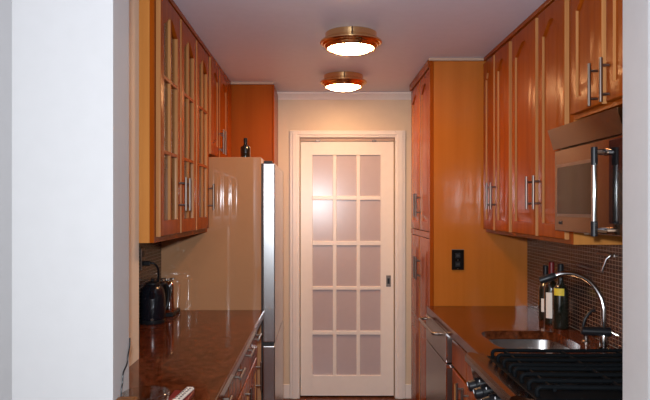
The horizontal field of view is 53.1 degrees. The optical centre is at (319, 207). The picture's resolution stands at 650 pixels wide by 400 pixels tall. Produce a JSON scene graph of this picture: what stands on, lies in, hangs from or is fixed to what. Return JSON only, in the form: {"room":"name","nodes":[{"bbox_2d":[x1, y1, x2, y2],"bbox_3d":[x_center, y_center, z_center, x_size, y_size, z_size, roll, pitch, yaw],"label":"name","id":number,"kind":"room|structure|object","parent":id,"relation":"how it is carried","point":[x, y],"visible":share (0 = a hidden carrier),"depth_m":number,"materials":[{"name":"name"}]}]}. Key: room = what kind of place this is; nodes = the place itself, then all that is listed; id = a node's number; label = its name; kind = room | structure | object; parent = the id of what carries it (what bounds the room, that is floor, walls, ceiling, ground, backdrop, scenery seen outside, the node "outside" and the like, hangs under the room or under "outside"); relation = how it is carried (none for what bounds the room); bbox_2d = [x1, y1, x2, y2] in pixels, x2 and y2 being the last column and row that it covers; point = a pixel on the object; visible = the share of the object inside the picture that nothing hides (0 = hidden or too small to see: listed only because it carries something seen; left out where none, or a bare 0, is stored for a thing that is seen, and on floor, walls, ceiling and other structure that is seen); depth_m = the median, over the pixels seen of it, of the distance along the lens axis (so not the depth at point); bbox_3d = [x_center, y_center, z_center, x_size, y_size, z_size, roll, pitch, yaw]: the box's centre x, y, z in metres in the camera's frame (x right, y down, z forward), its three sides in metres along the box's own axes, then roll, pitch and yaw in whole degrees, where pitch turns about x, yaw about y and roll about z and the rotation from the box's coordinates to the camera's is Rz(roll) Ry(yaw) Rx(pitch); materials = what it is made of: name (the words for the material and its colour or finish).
{"room":"kitchen","nodes":[
{"label":"kitchen","id":0,"kind":"room"},
{"bbox_2d":[0,0,11,399],"bbox_3d":[-0.916,0.296,-0.600,0.127,2.408,4.800,0,0,0],"label":"wall","id":1,"kind":"structure","parent":0,"point":[5,5],"depth_m":1.76,"materials":[{"name":"white paint"}]},
{"bbox_2d":[12,0,128,399],"bbox_3d":[-0.776,0.296,1.875,0.407,2.408,0.150,0,0,0],"label":"wall","id":2,"kind":"structure","parent":0,"point":[70,58],"depth_m":1.80,"materials":[{"name":"white paint"}]},
{"bbox_2d":[120,338,130,396],"bbox_3d":[-0.569,0.488,1.900,0.004,0.198,0.094,0,0,0],"label":"cord","id":3,"kind":"object","parent":2,"relation":"attached to","point":[129,338],"visible":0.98,"depth_m":1.90,"materials":[{"name":"black plastic"}]},
{"bbox_2d":[129,0,138,366],"bbox_3d":[-0.880,0.296,2.253,0.337,2.408,0.605,0,0,0],"label":"wall","id":4,"kind":"structure","parent":0,"point":[133,4],"depth_m":2.48,"materials":[{"name":"beige paint"}]},
{"bbox_2d":[139,242,160,323],"bbox_3d":[-0.985,0.296,3.825,0.128,2.408,2.610,0,0,0],"label":"wall","id":5,"kind":"structure","parent":0,"point":[152,250],"depth_m":3.51,"materials":[{"name":"brown tile"}]},
{"bbox_2d":[140,247,144,269],"bbox_3d":[-0.917,0.263,3.365,0.008,0.115,0.070,0,0,0],"label":"wall outlet","id":6,"kind":"object","parent":5,"relation":"attached to","point":[142,250],"visible":1,"depth_m":3.35,"materials":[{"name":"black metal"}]},
{"bbox_2d":[143,261,159,281],"bbox_3d":[-0.875,0.430,3.414,0.074,0.313,0.124,0,0,0],"label":"power cord","id":7,"kind":"object","parent":5,"relation":"attached to","point":[145,263],"visible":0.62,"depth_m":3.37,"materials":[{"name":"black plastic"}]},
{"bbox_2d":[139,0,195,242],"bbox_3d":[-0.762,-0.385,2.951,0.331,1.045,0.778,0,0,0],"label":"upper cabinet","id":8,"kind":"object","parent":5,"relation":"attached to","point":[167,41],"visible":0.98,"depth_m":2.76,"materials":[{"name":"brown wood"}]},
{"bbox_2d":[164,86,185,105],"bbox_3d":[-0.799,-0.529,2.951,0.228,0.018,0.738,0,0,0],"label":"shelf","id":9,"kind":"object","parent":8,"relation":"attached to","point":[165,89],"depth_m":3.02,"materials":[{"name":"brown wood"}]},
{"bbox_2d":[164,159,185,168],"bbox_3d":[-0.799,-0.209,2.951,0.228,0.018,0.738,0,0,0],"label":"shelf","id":10,"kind":"object","parent":8,"relation":"attached to","point":[165,160],"depth_m":2.94,"materials":[{"name":"brown wood"}]},
{"bbox_2d":[193,32,214,234],"bbox_3d":[-0.762,-0.385,3.556,0.331,1.045,0.424,0,0,0],"label":"upper cabinet","id":11,"kind":"object","parent":5,"relation":"attached to","point":[202,58],"visible":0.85,"depth_m":3.56,"materials":[{"name":"brown wood"}]},
{"bbox_2d":[208,53,231,156],"bbox_3d":[-0.762,-0.609,4.218,0.331,0.597,0.892,0,0,0],"label":"upper cabinet","id":12,"kind":"object","parent":5,"relation":"attached to","point":[220,87],"visible":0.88,"depth_m":4.06,"materials":[{"name":"brown wood"}]},
{"bbox_2d":[278,100,410,396],"bbox_3d":[0.166,0.296,5.190,2.389,2.408,0.120,0,0,0],"label":"wall","id":13,"kind":"structure","parent":0,"point":[299,115],"depth_m":5.13,"materials":[{"name":"beige paint"}]},
{"bbox_2d":[277,92,410,99],"bbox_3d":[0.160,-0.880,5.107,1.120,0.054,0.045,0,0,0],"label":"trim","id":14,"kind":"structure","parent":13,"relation":"attached to","point":[281,95],"depth_m":5.10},
{"bbox_2d":[300,138,393,395],"bbox_3d":[0.215,0.467,5.158,0.742,2.042,0.054,0,0,0],"label":"door","id":15,"kind":"structure","parent":13,"relation":"in","point":[347,184],"depth_m":5.17,"materials":[{"name":"paint"}]},
{"bbox_2d":[283,384,410,397],"bbox_3d":[0.170,1.445,5.123,1.140,0.110,0.014,0,0,0],"label":"baseboard","id":16,"kind":"structure","parent":13,"relation":"attached to","point":[286,387],"depth_m":5.12,"materials":[{"name":"white wood"}]},
{"bbox_2d":[290,130,404,398],"bbox_3d":[0.217,0.445,5.117,0.909,2.110,0.026,0,0,0],"label":"trim","id":17,"kind":"structure","parent":13,"relation":"attached to","point":[295,135],"depth_m":5.11,"materials":[{"name":"white wood"}]},
{"bbox_2d":[283,395,411,399],"bbox_3d":[0.000,1.530,1.350,5.200,0.060,9.100,0,0,0],"label":"floor","id":18,"kind":"structure","parent":0,"point":[301,397],"depth_m":5.12,"materials":[{"name":"brown wood"}]},
{"bbox_2d":[161,157,282,399],"bbox_3d":[-0.595,0.596,4.221,0.666,1.784,0.893,0,0,0],"label":"refrigerator","id":19,"kind":"object","parent":18,"relation":"on","point":[236,264],"visible":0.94,"depth_m":3.77,"materials":[{"name":"beige metal"}]},
{"bbox_2d":[241,138,249,156],"bbox_3d":[-0.453,-0.361,3.950,0.060,0.128,0.060,0,0,0],"label":"wine bottle","id":20,"kind":"object","parent":19,"relation":"on","point":[245,149],"visible":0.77,"depth_m":3.92,"materials":[{"name":"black glass"}]},
{"bbox_2d":[222,365,245,399],"bbox_3d":[-0.507,1.067,2.393,0.404,0.867,0.806,0,0,0],"label":"base cabinet","id":21,"kind":"object","parent":18,"relation":"on","point":[233,391],"visible":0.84,"depth_m":2.59,"materials":[{"name":"brown wood"}]},
{"bbox_2d":[239,332,261,399],"bbox_3d":[-0.617,1.067,3.283,0.623,0.867,0.966,0,0,0],"label":"base cabinet","id":22,"kind":"object","parent":18,"relation":"on","point":[248,383],"visible":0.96,"depth_m":3.17,"materials":[{"name":"brown wood"}]},
{"bbox_2d":[129,310,264,399],"bbox_3d":[-0.624,0.612,2.756,0.608,0.040,2.032,0,0,0],"label":"countertop","id":23,"kind":"structure","parent":22,"relation":"on","point":[202,350],"depth_m":2.66,"materials":[{"name":"brown stone"}]},
{"bbox_2d":[116,397,137,399],"bbox_3d":[-0.526,0.554,1.766,0.058,0.076,0.042,0,0,0],"label":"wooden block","id":24,"kind":"object","parent":23,"relation":"on","point":[118,398],"visible":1,"depth_m":1.76,"materials":[{"name":"brown wood"}]},
{"bbox_2d":[140,278,169,324],"bbox_3d":[-0.857,0.477,3.347,0.139,0.230,0.155,0,0,0],"label":"kettle","id":25,"kind":"object","parent":23,"relation":"on","point":[153,304],"visible":1,"depth_m":3.30,"materials":[{"name":"black plastic"}]},
{"bbox_2d":[156,278,179,316],"bbox_3d":[-0.853,0.490,3.613,0.119,0.204,0.214,0,0,0],"label":"toaster","id":26,"kind":"object","parent":23,"relation":"on","point":[173,308],"visible":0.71,"depth_m":3.54,"materials":[{"name":"silver metal"}]},
{"bbox_2d":[167,390,194,399],"bbox_3d":[-0.430,0.585,1.968,0.064,0.014,0.195,0,0,0],"label":"notebook","id":27,"kind":"object","parent":23,"relation":"on","point":[175,393],"visible":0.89,"depth_m":2.01,"materials":[{"name":"red paper"}]},
{"bbox_2d":[172,387,193,399],"bbox_3d":[-0.420,0.571,1.990,0.026,0.012,0.150,0,0,6],"label":"remote control","id":28,"kind":"object","parent":27,"relation":"on","point":[187,390],"visible":1,"depth_m":1.99,"materials":[{"name":"white plastic"}]},
{"bbox_2d":[232,85,277,165],"bbox_3d":[-0.629,0.305,4.902,0.598,2.389,0.445,0,0,0],"label":"upper cabinet","id":29,"kind":"object","parent":18,"relation":"on","point":[254,107],"visible":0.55,"depth_m":4.68,"materials":[{"name":"brown wood"}]},
{"bbox_2d":[231,82,273,83],"bbox_3d":[-0.495,-0.899,4.675,0.330,0.018,0.006,0,0,0],"label":"trim","id":30,"kind":"structure","parent":29,"relation":"attached to","point":[231,82],"depth_m":4.67,"materials":[{"name":"paint"}]},
{"bbox_2d":[419,313,454,399],"bbox_3d":[0.922,1.067,3.612,0.674,0.866,0.628,0,0,0],"label":"dishwasher","id":31,"kind":"object","parent":18,"relation":"on","point":[439,366],"visible":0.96,"depth_m":3.51,"materials":[{"name":"metal"}]},
{"bbox_2d":[452,340,475,399],"bbox_3d":[0.945,1.067,2.945,0.629,0.867,0.690,0,0,0],"label":"base cabinet","id":32,"kind":"object","parent":18,"relation":"on","point":[462,373],"visible":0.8,"depth_m":3.08,"materials":[{"name":"brown wood"}]},
{"bbox_2d":[427,306,622,355],"bbox_3d":[0.948,0.612,3.263,0.606,0.040,1.333,0,0,0],"label":"countertop","id":33,"kind":"structure","parent":32,"relation":"on","point":[471,327],"depth_m":3.19,"materials":[{"name":"brown stone"}]},
{"bbox_2d":[488,339,569,348],"bbox_3d":[0.940,0.717,2.925,0.388,0.167,0.441,0,0,0],"label":"sink","id":34,"kind":"object","parent":33,"relation":"in","point":[504,343],"visible":0.05,"depth_m":3.13,"materials":[{"name":"metal"}]},
{"bbox_2d":[538,265,547,319],"bbox_3d":[1.197,0.448,3.450,0.072,0.288,0.073,0,0,0],"label":"wine bottle","id":35,"kind":"object","parent":33,"relation":"on","point":[545,267],"visible":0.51,"depth_m":3.43,"materials":[{"name":"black glass"}]},
{"bbox_2d":[544,262,555,324],"bbox_3d":[1.179,0.433,3.310,0.072,0.318,0.072,0,0,0],"label":"wine bottle","id":36,"kind":"object","parent":33,"relation":"on","point":[548,288],"visible":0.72,"depth_m":3.29,"materials":[{"name":"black glass"}]},
{"bbox_2d":[552,264,568,328],"bbox_3d":[1.183,0.433,3.195,0.076,0.318,0.077,0,0,0],"label":"wine bottle","id":37,"kind":"object","parent":33,"relation":"on","point":[560,293],"visible":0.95,"depth_m":3.17,"materials":[{"name":"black glass"}]},
{"bbox_2d":[539,271,617,348],"bbox_3d":[1.092,0.430,2.754,0.315,0.324,0.053,0,0,20],"label":"faucet","id":38,"kind":"object","parent":33,"relation":"on","point":[604,332],"visible":0.98,"depth_m":2.72,"materials":[{"name":"metal"}]},
{"bbox_2d":[581,308,595,342],"bbox_3d":[1.181,0.517,2.860,0.061,0.151,0.036,0,0,0],"label":"soap dispenser","id":39,"kind":"object","parent":33,"relation":"on","point":[585,337],"visible":0.81,"depth_m":2.85,"materials":[{"name":"metal"}]},
{"bbox_2d":[410,59,526,399],"bbox_3d":[0.945,0.296,4.356,0.629,2.407,0.849,0,0,0],"label":"pantry cabinet","id":40,"kind":"object","parent":18,"relation":"on","point":[447,96],"visible":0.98,"depth_m":3.93,"materials":[{"name":"brown wood"}]},
{"bbox_2d":[429,58,483,60],"bbox_3d":[0.958,-0.899,3.926,0.604,0.018,0.008,0,0,0],"label":"trim","id":41,"kind":"structure","parent":40,"relation":"attached to","point":[430,59],"depth_m":3.92,"materials":[{"name":"paint"}]},
{"bbox_2d":[452,249,463,269],"bbox_3d":[0.832,0.312,3.925,0.074,0.125,0.011,0,0,0],"label":"wall outlet","id":42,"kind":"object","parent":40,"relation":"attached to","point":[457,254],"visible":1,"depth_m":3.92,"materials":[{"name":"black plastic"}]},
{"bbox_2d":[465,348,622,399],"bbox_3d":[0.908,1.001,2.291,0.687,0.898,0.602,0,0,0],"label":"stove","id":43,"kind":"object","parent":18,"relation":"on","point":[529,374],"visible":0.89,"depth_m":2.26,"materials":[{"name":"metal"}]},
{"bbox_2d":[173,0,545,91],"bbox_3d":[0.000,-0.948,3.400,5.200,0.080,5.000,0,0,0],"label":"ceiling","id":44,"kind":"structure","parent":0,"point":[276,41],"depth_m":3.38,"materials":[{"name":"paint"}]},
{"bbox_2d":[320,71,366,90],"bbox_3d":[0.160,-0.855,4.437,0.320,0.106,0.326,0,0,0],"label":"ceiling lamp","id":45,"kind":"object","parent":44,"relation":"attached to","point":[339,80],"visible":1,"depth_m":4.34,"materials":[{"name":"gold metal"}]},
{"bbox_2d":[320,26,381,54],"bbox_3d":[0.160,-0.855,3.367,0.320,0.106,0.326,0,0,0],"label":"ceiling lamp","id":46,"kind":"object","parent":44,"relation":"attached to","point":[345,40],"visible":1,"depth_m":3.27,"materials":[{"name":"gold metal"}]},
{"bbox_2d":[527,238,622,348],"bbox_3d":[1.316,0.296,3.495,0.128,2.408,3.270,0,0,0],"label":"wall","id":47,"kind":"structure","parent":0,"point":[582,298],"depth_m":3.09,"materials":[{"name":"brown tile"}]},
{"bbox_2d":[483,31,515,235],"bbox_3d":[1.102,-0.381,3.629,0.315,1.052,0.594,0,0,0],"label":"upper cabinet","id":48,"kind":"object","parent":47,"relation":"attached to","point":[497,68],"visible":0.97,"depth_m":3.59,"materials":[{"name":"brown wood"}]},
{"bbox_2d":[512,0,622,244],"bbox_3d":[1.102,-0.381,2.949,0.315,1.052,0.758,0,0,0],"label":"upper cabinet","id":49,"kind":"object","parent":47,"relation":"attached to","point":[541,45],"visible":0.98,"depth_m":2.89,"materials":[{"name":"brown wood"}]},
{"bbox_2d":[576,252,615,272],"bbox_3d":[1.223,0.237,2.901,0.057,0.080,0.319,0,0,0],"label":"towel bar","id":50,"kind":"object","parent":47,"relation":"attached to","point":[608,255],"visible":1,"depth_m":2.81,"materials":[{"name":"metal"}]},
{"bbox_2d":[571,0,622,119],"bbox_3d":[1.102,-0.626,2.260,0.315,0.561,0.611,0,0,0],"label":"upper cabinet","id":51,"kind":"object","parent":47,"relation":"attached to","point":[596,25],"visible":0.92,"depth_m":2.30,"materials":[{"name":"brown wood"}]},
{"bbox_2d":[548,107,622,236],"bbox_3d":[1.064,-0.102,2.264,0.374,0.407,0.597,0,0,0],"label":"microwave","id":52,"kind":"object","parent":51,"relation":"attached to","point":[589,155],"visible":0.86,"depth_m":2.19,"materials":[{"name":"metal"}]},
{"bbox_2d":[548,107,622,149],"bbox_3d":[0.961,-0.267,2.264,0.128,0.077,0.597,0,0,0],"label":"vent hood","id":53,"kind":"object","parent":52,"relation":"attached to","point":[606,126],"depth_m":2.20,"materials":[{"name":"metal"}]},
{"bbox_2d":[623,0,649,399],"bbox_3d":[1.404,0.296,1.875,0.992,2.408,0.150,0,0,0],"label":"wall","id":54,"kind":"structure","parent":0,"point":[636,13],"depth_m":1.86,"materials":[{"name":"white paint"}]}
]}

